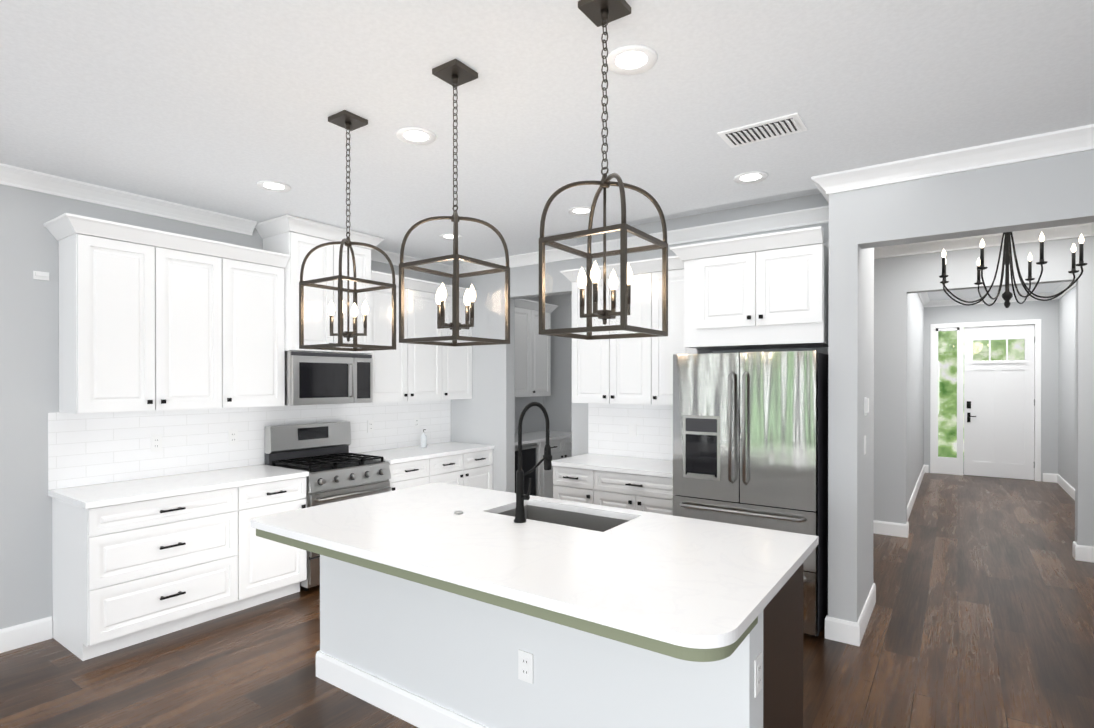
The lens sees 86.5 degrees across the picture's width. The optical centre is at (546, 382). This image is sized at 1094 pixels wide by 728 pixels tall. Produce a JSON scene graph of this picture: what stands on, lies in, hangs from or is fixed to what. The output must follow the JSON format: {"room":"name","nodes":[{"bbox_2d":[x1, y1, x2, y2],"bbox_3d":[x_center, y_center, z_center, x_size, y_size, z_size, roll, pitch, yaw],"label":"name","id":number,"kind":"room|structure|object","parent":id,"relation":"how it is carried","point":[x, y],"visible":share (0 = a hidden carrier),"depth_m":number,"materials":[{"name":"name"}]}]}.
{"room":"kitchen","nodes":[
{"label":"kitchen","id":0,"kind":"room"},
{"bbox_2d":[0,473,1093,727],"bbox_3d":[2.710,1.637,2.617,10.880,0.100,16.980,0,0,35],"label":"floor","id":1,"kind":"structure","parent":0,"point":[982,615],"depth_m":3.35,"materials":[{"name":"brown wood"}]},
{"bbox_2d":[52,486,251,660],"bbox_3d":[-2.562,1.140,3.796,0.619,0.885,0.892,0,0,35],"label":"base cabinet","id":2,"kind":"object","parent":1,"relation":"on","point":[136,561],"depth_m":3.53,"materials":[{"name":"white paint"}]},
{"bbox_2d":[48,464,307,509],"bbox_3d":[-2.429,0.680,3.961,0.645,0.035,1.358,0,0,35],"label":"countertop","id":3,"kind":"structure","parent":2,"relation":"on","point":[138,490],"depth_m":3.75,"materials":[{"name":"white stone"}]},
{"bbox_2d":[252,478,306,606],"bbox_3d":[-2.194,1.138,4.317,0.619,0.885,0.508,0,0,35],"label":"base cabinet","id":4,"kind":"object","parent":1,"relation":"on","point":[278,569],"depth_m":4.16,"materials":[{"name":"white paint"}]},
{"bbox_2d":[265,421,390,590],"bbox_3d":[-1.781,0.967,4.803,0.697,1.225,0.750,0,0,35],"label":"range","id":5,"kind":"object","parent":1,"relation":"on","point":[328,461],"visible":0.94,"depth_m":4.73,"materials":[{"name":"silver metal"}]},
{"bbox_2d":[388,458,435,490],"bbox_3d":[-1.454,1.134,5.366,0.619,0.885,0.532,0,0,35],"label":"base cabinet","id":6,"kind":"object","parent":1,"relation":"on","point":[404,475],"depth_m":5.19,"materials":[{"name":"white paint"}]},
{"bbox_2d":[436,450,492,489],"bbox_3d":[-1.096,1.133,5.874,0.619,0.885,0.958,0,0,35],"label":"base cabinet","id":7,"kind":"object","parent":1,"relation":"on","point":[471,470],"depth_m":5.79,"materials":[{"name":"white paint"}]},
{"bbox_2d":[360,442,494,465],"bbox_3d":[-1.203,0.673,5.698,0.645,0.035,1.366,0,0,35],"label":"countertop","id":8,"kind":"structure","parent":7,"relation":"on","point":[437,450],"depth_m":5.55,"materials":[{"name":"white stone"}]},
{"bbox_2d":[421,429,426,447],"bbox_3d":[-1.252,0.563,5.897,0.060,0.182,0.058,0,0,35],"label":"soap bottle","id":9,"kind":"object","parent":8,"relation":"on","point":[423,440],"visible":1,"depth_m":5.87,"materials":[{"name":"white plastic"}]},
{"bbox_2d":[251,502,816,727],"bbox_3d":[-0.147,1.145,2.686,2.322,0.884,1.235,0,0,35],"label":"kitchen island","id":10,"kind":"object","parent":1,"relation":"on","point":[436,611],"depth_m":2.31,"materials":[{"name":"white stone"}]},
{"bbox_2d":[518,649,532,683],"bbox_3d":[-0.086,1.138,2.330,0.072,0.118,0.007,0,0,35],"label":"outlet","id":11,"kind":"object","parent":10,"relation":"attached to","point":[525,666],"visible":1,"depth_m":2.33,"materials":[{"name":"white plastic"}]},
{"bbox_2d":[271,494,794,637],"bbox_3d":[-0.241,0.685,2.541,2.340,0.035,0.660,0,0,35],"label":"island countertop","id":12,"kind":"structure","parent":10,"relation":"on","point":[717,589],"depth_m":2.22,"materials":[{"name":"white stone"}]},
{"bbox_2d":[514,402,551,522],"bbox_3d":[-0.045,0.379,2.863,0.110,0.572,0.283,0,0,35],"label":"kitchen faucet","id":13,"kind":"object","parent":12,"relation":"on","point":[521,497],"visible":1,"depth_m":2.78,"materials":[{"name":"black metal"}]},
{"bbox_2d":[754,652,761,697],"bbox_3d":[0.689,0.950,1.892,0.007,0.118,0.072,0,0,35],"label":"outlet","id":14,"kind":"object","parent":10,"relation":"attached to","point":[757,674],"visible":0.98,"depth_m":1.88,"materials":[{"name":"white plastic"}]},
{"bbox_2d":[531,438,571,497],"bbox_3d":[-0.060,1.127,7.343,0.619,0.885,0.964,0,0,35],"label":"base cabinet","id":15,"kind":"object","parent":1,"relation":"on","point":[560,443],"depth_m":6.94,"materials":[{"name":"white paint"}]},
{"bbox_2d":[515,443,538,495],"bbox_3d":[-0.505,1.135,6.688,0.645,0.875,0.600,0,0,35],"label":"wine cooler","id":16,"kind":"object","parent":15,"relation":"in","point":[529,456],"visible":0.25,"depth_m":6.62,"materials":[{"name":"grey glass"}]},
{"bbox_2d":[515,430,571,445],"bbox_3d":[-0.228,0.668,7.080,0.645,0.035,1.584,0,0,35],"label":"countertop","id":17,"kind":"structure","parent":15,"relation":"on","point":[537,436],"depth_m":7.06,"materials":[{"name":"white stone"}]},
{"bbox_2d":[551,453,672,514],"bbox_3d":[0.676,1.119,4.807,1.169,0.920,0.658,0,0,35],"label":"base cabinet","id":18,"kind":"object","parent":1,"relation":"on","point":[638,484],"visible":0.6,"depth_m":4.60,"materials":[{"name":"white paint"}]},
{"bbox_2d":[673,350,827,636],"bbox_3d":[1.471,0.692,4.101,0.922,1.780,0.876,0,0,35],"label":"refrigerator","id":19,"kind":"object","parent":1,"relation":"on","point":[750,439],"visible":0.77,"depth_m":3.74,"materials":[{"name":"grey metal"}]},
{"bbox_2d":[0,150,1093,628],"bbox_3d":[2.693,0.102,2.709,10.740,2.970,16.840,0,0,35],"label":"wall","id":20,"kind":"structure","parent":0,"point":[878,348],"depth_m":3.88,"materials":[{"name":"grey paint"}]},
{"bbox_2d":[33,271,48,280],"bbox_3d":[-3.093,-0.656,3.557,0.020,0.050,0.075,0,0,35],"label":"light switch","id":21,"kind":"object","parent":20,"relation":"attached to","point":[39,275],"visible":1,"depth_m":3.55,"materials":[{"name":"white plastic"}]},
{"bbox_2d":[56,214,235,413],"bbox_3d":[-2.660,-0.398,3.903,0.329,1.162,0.893,0,0,35],"label":"upper cabinet","id":22,"kind":"object","parent":20,"relation":"attached to","point":[153,320],"depth_m":3.72,"materials":[{"name":"white paint"}]},
{"bbox_2d":[48,400,450,489],"bbox_3d":[-2.076,0.418,5.015,0.008,0.478,3.488,0,0,35],"label":"backsplash","id":23,"kind":"structure","parent":20,"relation":"attached to","point":[85,449],"depth_m":4.28,"materials":[{"name":"tile"}]},
{"bbox_2d":[150,434,161,451],"bbox_3d":[-2.734,0.422,4.067,0.007,0.118,0.072,0,0,35],"label":"outlet","id":24,"kind":"object","parent":23,"relation":"attached to","point":[155,443],"visible":1,"depth_m":4.06,"materials":[{"name":"white plastic"}]},
{"bbox_2d":[228,429,237,444],"bbox_3d":[-2.429,0.420,4.500,0.007,0.118,0.072,0,0,35],"label":"outlet","id":25,"kind":"object","parent":23,"relation":"attached to","point":[232,436],"visible":1,"depth_m":4.50,"materials":[{"name":"white plastic"}]},
{"bbox_2d":[367,420,373,432],"bbox_3d":[-1.685,0.416,5.554,0.007,0.118,0.072,0,0,35],"label":"outlet","id":26,"kind":"object","parent":23,"relation":"attached to","point":[370,426],"visible":1,"depth_m":5.55,"materials":[{"name":"white plastic"}]},
{"bbox_2d":[414,417,418,428],"bbox_3d":[-1.351,0.415,6.028,0.007,0.118,0.072,0,0,35],"label":"outlet","id":27,"kind":"object","parent":23,"relation":"attached to","point":[416,422],"visible":1,"depth_m":6.02,"materials":[{"name":"white plastic"}]},
{"bbox_2d":[236,245,284,407],"bbox_3d":[-2.320,-0.400,4.385,0.329,1.162,0.534,0,0,35],"label":"upper cabinet","id":28,"kind":"object","parent":20,"relation":"attached to","point":[260,355],"depth_m":4.35,"materials":[{"name":"white paint"}]},
{"bbox_2d":[260,217,371,354],"bbox_3d":[-1.917,-0.759,4.894,0.399,1.015,0.755,0,0,35],"label":"upper cabinet","id":29,"kind":"object","parent":20,"relation":"attached to","point":[294,237],"depth_m":4.65,"materials":[{"name":"white paint"}]},
{"bbox_2d":[285,351,372,405],"bbox_3d":[-1.889,-0.036,4.876,0.464,0.420,0.750,0,0,35],"label":"over-the-range microwave","id":30,"kind":"object","parent":29,"relation":"attached to","point":[314,378],"visible":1,"depth_m":4.71,"materials":[{"name":"silver metal"}]},
{"bbox_2d":[371,271,447,402],"bbox_3d":[-1.444,-0.404,5.627,0.329,1.162,0.980,0,0,35],"label":"upper cabinet","id":31,"kind":"object","parent":20,"relation":"attached to","point":[409,372],"depth_m":5.53,"materials":[{"name":"white paint"}]},
{"bbox_2d":[448,285,475,399],"bbox_3d":[-1.086,-0.406,6.135,0.329,1.162,0.510,0,0,35],"label":"upper cabinet","id":32,"kind":"object","parent":20,"relation":"attached to","point":[459,357],"depth_m":6.09,"materials":[{"name":"white paint"}]},
{"bbox_2d":[515,299,534,396],"bbox_3d":[-0.553,-0.410,6.889,0.328,1.162,0.902,0,0,35],"label":"upper cabinet","id":33,"kind":"object","parent":20,"relation":"attached to","point":[532,362],"depth_m":7.01,"materials":[{"name":"white paint"}]},
{"bbox_2d":[535,303,550,396],"bbox_3d":[-0.226,-0.411,7.353,0.328,1.162,0.482,0,0,35],"label":"upper cabinet","id":34,"kind":"object","parent":20,"relation":"attached to","point":[542,342],"depth_m":7.31,"materials":[{"name":"white paint"}]},
{"bbox_2d":[0,465,1093,652],"bbox_3d":[0.785,1.514,3.974,5.890,0.135,16.700,0,0,35],"label":"baseboard","id":35,"kind":"structure","parent":20,"relation":"attached to","point":[41,630],"depth_m":3.59,"materials":[{"name":"white wood"}]},
{"bbox_2d":[0,124,1093,306],"bbox_3d":[2.710,-1.273,2.606,10.600,0.220,16.700,0,0,35],"label":"crown molding","id":36,"kind":"structure","parent":20,"relation":"attached to","point":[1057,143],"depth_m":4.08,"materials":[{"name":"white"}]},
{"bbox_2d":[568,258,659,404],"bbox_3d":[0.648,-0.403,5.022,0.828,1.162,0.329,0,0,35],"label":"upper cabinet","id":37,"kind":"object","parent":20,"relation":"attached to","point":[623,370],"depth_m":4.84,"materials":[{"name":"white paint"}]},
{"bbox_2d":[588,403,672,459],"bbox_3d":[0.864,0.418,5.071,1.169,0.478,0.008,0,0,35],"label":"backsplash","id":38,"kind":"structure","parent":20,"relation":"attached to","point":[608,429],"depth_m":5.15,"materials":[{"name":"tile"}]},
{"bbox_2d":[660,254,707,404],"bbox_3d":[1.067,-0.402,4.727,0.445,1.162,0.329,0,0,35],"label":"upper cabinet","id":39,"kind":"object","parent":20,"relation":"attached to","point":[670,344],"depth_m":4.59,"materials":[{"name":"white paint"}]},
{"bbox_2d":[680,226,828,352],"bbox_3d":[1.548,-0.620,4.209,0.933,0.722,0.619,0,0,35],"label":"upper cabinet","id":40,"kind":"object","parent":20,"relation":"attached to","point":[772,298],"depth_m":3.93,"materials":[{"name":"white paint"}]},
{"bbox_2d":[864,435,865,454],"bbox_3d":[2.062,0.403,3.767,0.008,0.118,0.072,0,0,35],"label":"light switch","id":41,"kind":"object","parent":20,"relation":"attached to","point":[864,444],"visible":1,"depth_m":3.74,"materials":[{"name":"white plastic"}]},
{"bbox_2d":[864,397,868,415],"bbox_3d":[2.079,0.153,3.779,0.020,0.120,0.085,0,0,35],"label":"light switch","id":42,"kind":"object","parent":20,"relation":"attached to","point":[866,405],"visible":1,"depth_m":3.75,"materials":[{"name":"white plastic"}]},
{"bbox_2d":[938,331,956,457],"bbox_3d":[6.863,0.195,9.959,0.265,2.170,0.006,0,0,35],"label":"window","id":43,"kind":"structure","parent":20,"relation":"in","point":[948,390],"depth_m":9.96,"materials":[{"name":"clear glass"}]},
{"bbox_2d":[930,319,1040,480],"bbox_3d":[7.261,0.274,9.674,1.465,2.575,0.112,0,0,35],"label":"door frame","id":44,"kind":"structure","parent":20,"relation":"attached to","point":[947,465],"depth_m":9.81,"materials":[{"name":"white wood"}]},
{"bbox_2d":[964,324,1034,479],"bbox_3d":[7.411,0.310,9.543,0.915,2.488,0.103,0,0,35],"label":"front door","id":45,"kind":"structure","parent":20,"relation":"in","point":[999,402],"depth_m":9.54,"materials":[{"name":"white wood"}]},
{"bbox_2d":[0,0,1093,300],"bbox_3d":[2.710,-1.373,2.606,10.880,0.220,16.980,0,0,35],"label":"ceiling","id":46,"kind":"structure","parent":0,"point":[222,106],"depth_m":2.59,"materials":[{"name":"white paint"}]},
{"bbox_2d":[257,180,290,191],"bbox_3d":[-1.755,-1.262,3.737,0.202,0.009,0.202,0,0,26],"label":"recessed light","id":47,"kind":"object","parent":46,"relation":"in","point":[274,186],"depth_m":3.74,"materials":[{"name":"white plastic"}]},
{"bbox_2d":[299,110,395,350],"bbox_3d":[-0.951,-0.712,2.780,0.315,1.102,0.315,0,0,35],"label":"pendant lantern","id":48,"kind":"object","parent":46,"relation":"hanging from","point":[347,120],"visible":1,"depth_m":2.77,"materials":[{"name":"brown metal"}]},
{"bbox_2d":[396,127,435,144],"bbox_3d":[-0.668,-1.259,2.970,0.201,0.009,0.201,0,0,8],"label":"recessed light","id":49,"kind":"object","parent":46,"relation":"in","point":[410,135],"depth_m":2.96,"materials":[{"name":"white plastic"}]},
{"bbox_2d":[439,233,462,239],"bbox_3d":[-0.833,-1.266,5.044,0.202,0.009,0.202,0,0,26],"label":"recessed light","id":50,"kind":"object","parent":46,"relation":"in","point":[448,236],"depth_m":5.04,"materials":[{"name":"white plastic"}]},
{"bbox_2d":[399,59,509,346],"bbox_3d":[-0.371,-0.710,2.353,0.315,1.102,0.315,0,0,35],"label":"pendant lantern","id":51,"kind":"object","parent":46,"relation":"hanging from","point":[454,73],"visible":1,"depth_m":2.32,"materials":[{"name":"brown metal"}]},
{"bbox_2d":[568,206,594,215],"bbox_3d":[0.254,-1.264,4.277,0.201,0.009,0.201,0,0,8],"label":"recessed light","id":52,"kind":"object","parent":46,"relation":"in","point":[581,210],"depth_m":4.27,"materials":[{"name":"white"}]},
{"bbox_2d":[539,0,667,339],"bbox_3d":[0.192,-0.709,1.937,0.315,1.102,0.315,0,0,35],"label":"pendant lantern","id":53,"kind":"object","parent":46,"relation":"hanging from","point":[599,13],"visible":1,"depth_m":1.93,"materials":[{"name":"brown metal"}]},
{"bbox_2d":[605,44,657,74],"bbox_3d":[0.329,-1.256,2.267,0.202,0.009,0.202,0,0,26],"label":"recessed light","id":54,"kind":"object","parent":46,"relation":"in","point":[630,59],"depth_m":2.26,"materials":[{"name":"white plastic"}]},
{"bbox_2d":[733,171,767,183],"bbox_3d":[1.251,-1.261,3.574,0.202,0.009,0.202,0,0,26],"label":"recessed light","id":55,"kind":"object","parent":46,"relation":"in","point":[750,177],"depth_m":3.58,"materials":[{"name":"white"}]},
{"bbox_2d":[717,112,807,147],"bbox_3d":[1.078,-1.254,2.913,0.380,0.018,0.220,0,0,35],"label":"ceiling vent","id":56,"kind":"object","parent":46,"relation":"in","point":[789,124],"visible":1,"depth_m":2.89,"materials":[{"name":"white metal"}]},
{"bbox_2d":[939,232,1086,307],"bbox_3d":[3.260,-0.958,4.116,0.799,0.859,0.796,0,0,35],"label":"chandelier","id":57,"kind":"object","parent":46,"relation":"hanging from","point":[1007,295],"visible":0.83,"depth_m":4.09,"materials":[{"name":"black metal"}]},
{"label":"outside","id":58,"kind":"structure","parent":0,"visible":0},
{"bbox_2d":[938,331,1024,460],"bbox_3d":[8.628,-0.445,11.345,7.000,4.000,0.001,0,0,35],"label":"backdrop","id":59,"kind":"structure","parent":58,"point":[943,449],"depth_m":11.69,"materials":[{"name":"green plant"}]}
]}

